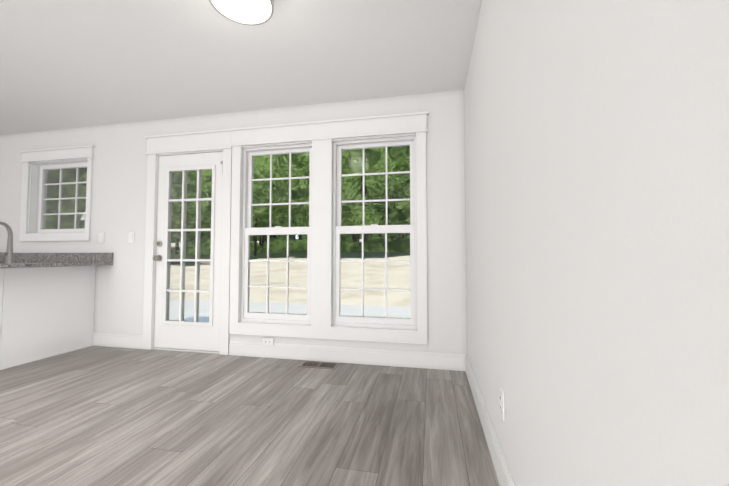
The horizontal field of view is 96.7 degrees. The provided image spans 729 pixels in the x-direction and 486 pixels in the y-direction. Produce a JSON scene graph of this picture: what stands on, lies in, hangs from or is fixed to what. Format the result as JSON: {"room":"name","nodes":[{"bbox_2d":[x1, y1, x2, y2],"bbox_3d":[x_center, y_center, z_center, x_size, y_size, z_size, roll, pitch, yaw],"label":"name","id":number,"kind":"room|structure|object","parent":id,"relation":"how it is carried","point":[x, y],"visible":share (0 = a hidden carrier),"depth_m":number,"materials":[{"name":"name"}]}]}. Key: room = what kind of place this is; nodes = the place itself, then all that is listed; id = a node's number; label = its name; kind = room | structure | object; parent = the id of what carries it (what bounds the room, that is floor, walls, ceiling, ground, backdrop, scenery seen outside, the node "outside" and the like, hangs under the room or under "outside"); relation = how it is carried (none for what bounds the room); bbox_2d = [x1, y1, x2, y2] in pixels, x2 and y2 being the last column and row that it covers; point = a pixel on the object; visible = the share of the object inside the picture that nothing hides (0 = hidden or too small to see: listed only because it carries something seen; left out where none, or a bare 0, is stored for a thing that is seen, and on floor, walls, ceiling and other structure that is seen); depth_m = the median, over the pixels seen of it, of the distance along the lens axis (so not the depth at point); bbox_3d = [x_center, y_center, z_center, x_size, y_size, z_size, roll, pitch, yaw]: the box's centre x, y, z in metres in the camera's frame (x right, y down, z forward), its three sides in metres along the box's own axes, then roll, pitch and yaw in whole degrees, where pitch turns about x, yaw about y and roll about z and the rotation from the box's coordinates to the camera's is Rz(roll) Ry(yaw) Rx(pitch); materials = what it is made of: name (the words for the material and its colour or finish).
{"room":"dining room","nodes":[
{"label":"dining room","id":0,"kind":"room"},
{"bbox_2d":[0,90,466,356],"bbox_3d":[-2.203,-0.028,3.491,6.620,3.070,0.160,0,-2,12],"label":"wall","id":1,"kind":"structure","parent":0,"point":[119,193],"depth_m":3.40,"materials":[{"name":"paint"}]},
{"bbox_2d":[19,145,94,240],"bbox_3d":[-3.506,-0.549,3.749,1.044,1.056,0.169,0,-2,12],"label":"window","id":2,"kind":"structure","parent":1,"relation":"in","point":[62,200],"depth_m":3.78,"materials":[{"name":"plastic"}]},
{"bbox_2d":[98,232,103,242],"bbox_3d":[-2.880,-0.057,3.544,0.072,0.116,0.010,0,-2,12],"label":"switch plate","id":3,"kind":"object","parent":1,"relation":"attached to","point":[101,237],"visible":1,"depth_m":3.54,"materials":[{"name":"plastic"}]},
{"bbox_2d":[92,332,142,348],"bbox_3d":[-2.631,1.037,3.446,0.658,0.138,0.016,0,-2,12],"label":"baseboard","id":4,"kind":"structure","parent":1,"relation":"attached to","point":[98,339],"depth_m":3.44,"materials":[{"name":"paint"}]},
{"bbox_2d":[128,232,134,242],"bbox_3d":[-2.493,-0.060,3.464,0.072,0.116,0.010,0,-2,12],"label":"switch plate","id":5,"kind":"object","parent":1,"relation":"attached to","point":[131,236],"visible":1,"depth_m":3.46,"materials":[{"name":"plastic"}]},
{"bbox_2d":[142,129,231,354],"bbox_3d":[-1.816,-0.007,3.393,1.026,2.260,0.194,0,-2,12],"label":"door frame","id":6,"kind":"structure","parent":1,"relation":"attached to","point":[191,142],"depth_m":3.35,"materials":[{"name":"paint"}]},
{"bbox_2d":[152,152,222,351],"bbox_3d":[-1.810,0.076,3.318,0.790,2.012,0.123,0,-2,12],"label":"door","id":7,"kind":"structure","parent":1,"relation":"in","point":[195,334],"depth_m":3.34,"materials":[{"name":"paint"}]},
{"bbox_2d":[262,338,272,345],"bbox_3d":[-0.922,0.942,3.085,0.112,0.070,0.008,0,-2,12],"label":"electrical outlet","id":8,"kind":"object","parent":1,"relation":"attached to","point":[267,341],"visible":1,"depth_m":3.08,"materials":[{"name":"plastic"}]},
{"bbox_2d":[229,111,428,343],"bbox_3d":[-0.368,-0.133,3.082,1.936,2.034,0.159,0,-2,12],"label":"double window","id":9,"kind":"structure","parent":1,"relation":"in","point":[339,229],"depth_m":3.04,"materials":[{"name":"plastic"}]},
{"bbox_2d":[229,340,463,370],"bbox_3d":[-0.244,1.017,2.956,2.205,0.138,0.016,0,-2,12],"label":"baseboard","id":10,"kind":"structure","parent":1,"relation":"attached to","point":[426,360],"depth_m":2.92,"materials":[{"name":"paint"}]},
{"bbox_2d":[0,0,480,135],"bbox_3d":[-2.863,-1.501,0.334,6.620,0.120,6.720,0,-2,12],"label":"ceiling","id":11,"kind":"structure","parent":0,"point":[67,64],"depth_m":2.37,"materials":[{"name":"paint"}]},
{"bbox_2d":[209,0,273,25],"bbox_3d":[-0.668,-1.337,1.755,0.336,0.092,0.343,0,-2,12],"label":"ceiling light","id":12,"kind":"object","parent":11,"relation":"attached to","point":[252,12],"visible":1,"depth_m":1.81,"materials":[{"name":"white glass"}]},
{"bbox_2d":[0,346,499,485],"bbox_3d":[-2.863,1.037,0.232,6.300,0.120,6.400,0,-2,12],"label":"floor","id":13,"kind":"structure","parent":0,"point":[100,416],"depth_m":1.87,"materials":[{"name":"grey wood"}]},
{"bbox_2d":[0,253,113,369],"bbox_3d":[-4.296,0.561,2.359,2.640,1.003,2.848,0,-2,12],"label":"kitchen island","id":14,"kind":"object","parent":13,"relation":"on","point":[47,300],"depth_m":3.11,"materials":[{"name":"paint"}]},
{"bbox_2d":[0,222,13,263],"bbox_3d":[-3.174,-0.003,2.800,0.315,0.363,0.078,0,-2,12],"label":"faucet","id":15,"kind":"object","parent":14,"relation":"on","point":[8,253],"visible":1,"depth_m":2.77,"materials":[{"name":"silver metal"}]},
{"bbox_2d":[298,361,339,368],"bbox_3d":[-0.400,1.079,2.876,0.336,0.007,0.160,0,-2,12],"label":"floor vent","id":16,"kind":"object","parent":13,"relation":"in","point":[319,364],"visible":1,"depth_m":2.87,"materials":[{"name":"silver metal"}]},
{"bbox_2d":[464,0,728,485],"bbox_3d":[0.285,-0.186,-0.448,0.160,3.070,6.560,0,-2,12],"label":"wall","id":17,"kind":"structure","parent":0,"point":[596,141],"depth_m":0.56,"materials":[{"name":"paint"}]},
{"bbox_2d":[464,354,514,485],"bbox_3d":[0.215,0.883,-0.394,0.016,0.138,6.400,0,-2,12],"label":"baseboard","id":18,"kind":"structure","parent":17,"relation":"attached to","point":[504,477],"depth_m":1.60,"materials":[{"name":"paint"}]},
{"bbox_2d":[499,385,504,420],"bbox_3d":[0.578,0.674,1.368,0.008,0.116,0.072,0,-2,12],"label":"outlet","id":19,"kind":"object","parent":17,"relation":"attached to","point":[501,402],"visible":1,"depth_m":1.36,"materials":[{"name":"plastic"}]},
{"label":"outside","id":20,"kind":"structure","parent":0,"visible":0},
{"bbox_2d":[170,238,409,306],"bbox_3d":[7.549,-0.150,43.790,180.000,6.045,82.639,0,-2,12],"label":"lawn","id":21,"kind":"structure","parent":20,"point":[377,275],"depth_m":12.15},
{"bbox_2d":[171,208,187,236],"bbox_3d":[-16.775,-1.275,26.628,4.683,6.177,4.242,-2,-3,34],"label":"tree","id":22,"kind":"object","parent":21,"relation":"on","point":[177,223],"depth_m":25.83,"materials":[{"name":"green plant"}]},
{"bbox_2d":[172,186,201,238],"bbox_3d":[-14.966,-4.780,28.550,6.388,12.767,8.485,2,-3,-35],"label":"tree","id":23,"kind":"object","parent":21,"relation":"on","point":[189,194],"depth_m":25.70,"materials":[{"name":"green plant"}]},
{"bbox_2d":[172,171,202,222],"bbox_3d":[-15.395,-5.544,27.918,7.246,14.540,9.624,1,-2,-21],"label":"tree","id":24,"kind":"object","parent":21,"relation":"on","point":[180,207],"depth_m":26.51,"materials":[{"name":"green plant"}]},
{"bbox_2d":[172,172,209,253],"bbox_3d":[-16.742,-4.149,27.575,8.570,11.674,8.286,-1,-3,26],"label":"tree","id":25,"kind":"object","parent":21,"relation":"on","point":[193,190],"depth_m":26.62,"materials":[{"name":"green plant"}]},
{"bbox_2d":[186,211,210,237],"bbox_3d":[-13.758,-1.006,27.716,2.840,5.158,3.376,-1,-2,20],"label":"tree","id":26,"kind":"object","parent":21,"relation":"on","point":[204,225],"depth_m":26.97,"materials":[{"name":"green plant"}]},
{"bbox_2d":[187,155,299,224],"bbox_3d":[-8.641,-4.225,22.798,8.028,12.084,8.671,1,-2,-15],"label":"tree","id":27,"kind":"object","parent":21,"relation":"on","point":[256,187],"depth_m":22.30,"materials":[{"name":"green plant"}]},
{"bbox_2d":[253,218,287,237],"bbox_3d":[-8.720,-1.595,31.189,3.812,6.212,3.206,-1,-3,24],"label":"tree","id":28,"kind":"object","parent":21,"relation":"on","point":[262,224],"depth_m":30.54,"materials":[{"name":"green plant"}]},
{"bbox_2d":[253,152,309,255],"bbox_3d":[-8.165,-6.390,23.583,8.513,16.145,8.154,0,-2,0],"label":"tree","id":29,"kind":"object","parent":21,"relation":"on","point":[297,160],"depth_m":23.02,"materials":[{"name":"green plant"}]},
{"bbox_2d":[264,187,308,226],"bbox_3d":[-6.771,-1.999,28.591,4.842,7.424,4.072,1,-2,-19],"label":"tree","id":30,"kind":"object","parent":21,"relation":"on","point":[297,222],"depth_m":28.38,"materials":[{"name":"green plant"}]},
{"bbox_2d":[169,299,410,319],"bbox_3d":[-0.609,1.387,5.227,9.500,0.182,3.988,0,-2,12],"label":"patio slab","id":31,"kind":"object","parent":21,"relation":"on","point":[374,311],"depth_m":6.58,"materials":[{"name":"concrete"}]},
{"bbox_2d":[178,316,208,321],"bbox_3d":[-2.016,1.215,4.349,2.000,0.086,1.686,0,-2,12],"label":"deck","id":32,"kind":"object","parent":31,"relation":"on","point":[202,318],"depth_m":5.09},
{"bbox_2d":[171,236,409,254],"bbox_3d":[-4.197,0.507,22.469,83.717,2.879,15.605,0,-2,12],"label":"tree","id":33,"kind":"object","parent":21,"relation":"on","point":[402,245],"depth_m":26.92,"materials":[{"name":"green plant"}]},
{"bbox_2d":[283,154,308,239],"bbox_3d":[-6.921,-6.191,32.570,11.755,15.726,10.884,2,-3,-45],"label":"tree","id":34,"kind":"object","parent":21,"relation":"on","point":[303,169],"depth_m":28.91,"materials":[{"name":"green plant"}]},
{"bbox_2d":[302,175,308,185],"bbox_3d":[-4.314,-6.224,31.716,8.528,15.378,11.326,1,-2,-23],"label":"tree","id":35,"kind":"object","parent":21,"relation":"on","point":[307,181],"depth_m":27.39,"materials":[{"name":"green plant"}]},
{"bbox_2d":[288,161,350,207],"bbox_3d":[-4.286,-7.502,31.669,9.651,18.254,10.077,2,-3,-41],"label":"tree","id":36,"kind":"object","parent":21,"relation":"on","point":[303,199],"depth_m":28.24,"materials":[{"name":"green plant"}]},
{"bbox_2d":[300,147,387,211],"bbox_3d":[-1.820,-6.378,30.757,9.538,15.777,9.135,-1,-2,21],"label":"tree","id":37,"kind":"object","parent":21,"relation":"on","point":[346,167],"depth_m":26.66,"materials":[{"name":"green plant"}]},
{"bbox_2d":[341,225,354,237],"bbox_3d":[-3.410,-4.368,33.473,8.517,11.195,8.235,0,-2,6],"label":"tree","id":38,"kind":"object","parent":21,"relation":"on","point":[347,235],"depth_m":33.81,"materials":[{"name":"green plant"}]},
{"bbox_2d":[342,164,384,241],"bbox_3d":[-0.474,-3.176,28.278,3.953,9.468,4.724,1,-3,-29],"label":"tree","id":39,"kind":"object","parent":21,"relation":"on","point":[355,210],"depth_m":27.43,"materials":[{"name":"green plant"}]},
{"bbox_2d":[342,197,389,240],"bbox_3d":[-0.618,-4.867,33.327,9.323,12.346,10.069,-1,-3,27],"label":"tree","id":40,"kind":"object","parent":21,"relation":"on","point":[371,210],"depth_m":32.42,"materials":[{"name":"green plant"}]},
{"bbox_2d":[362,171,388,241],"bbox_3d":[-0.739,-9.284,28.537,7.359,21.669,6.569,0,-2,9],"label":"tree","id":41,"kind":"object","parent":21,"relation":"on","point":[366,237],"depth_m":28.03,"materials":[{"name":"green plant"}]},
{"bbox_2d":[349,146,409,239],"bbox_3d":[2.755,-8.153,28.669,10.256,19.242,9.823,0,-2,-9],"label":"tree","id":42,"kind":"object","parent":21,"relation":"on","point":[394,182],"depth_m":28.50,"materials":[{"name":"green plant"}]},
{"bbox_2d":[375,198,409,239],"bbox_3d":[2.550,-1.309,28.456,2.911,5.251,3.461,-1,-3,33],"label":"tree","id":43,"kind":"object","parent":21,"relation":"on","point":[395,217],"depth_m":27.85,"materials":[{"name":"green plant"}]},
{"bbox_2d":[376,146,409,235],"bbox_3d":[3.950,-7.871,31.104,10.091,18.918,11.006,1,-2,-14],"label":"tree","id":44,"kind":"object","parent":21,"relation":"on","point":[394,154],"depth_m":26.84,"materials":[{"name":"green plant"}]},
{"bbox_2d":[389,156,409,217],"bbox_3d":[5.242,-5.034,27.702,9.353,12.704,7.042,-2,-3,37],"label":"tree","id":45,"kind":"object","parent":21,"relation":"on","point":[404,165],"depth_m":26.71,"materials":[{"name":"green plant"}]},
{"bbox_2d":[171,233,408,242],"bbox_3d":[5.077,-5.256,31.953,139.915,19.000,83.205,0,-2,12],"label":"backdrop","id":46,"kind":"structure","parent":20,"point":[304,236],"depth_m":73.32,"materials":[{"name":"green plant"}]}
]}

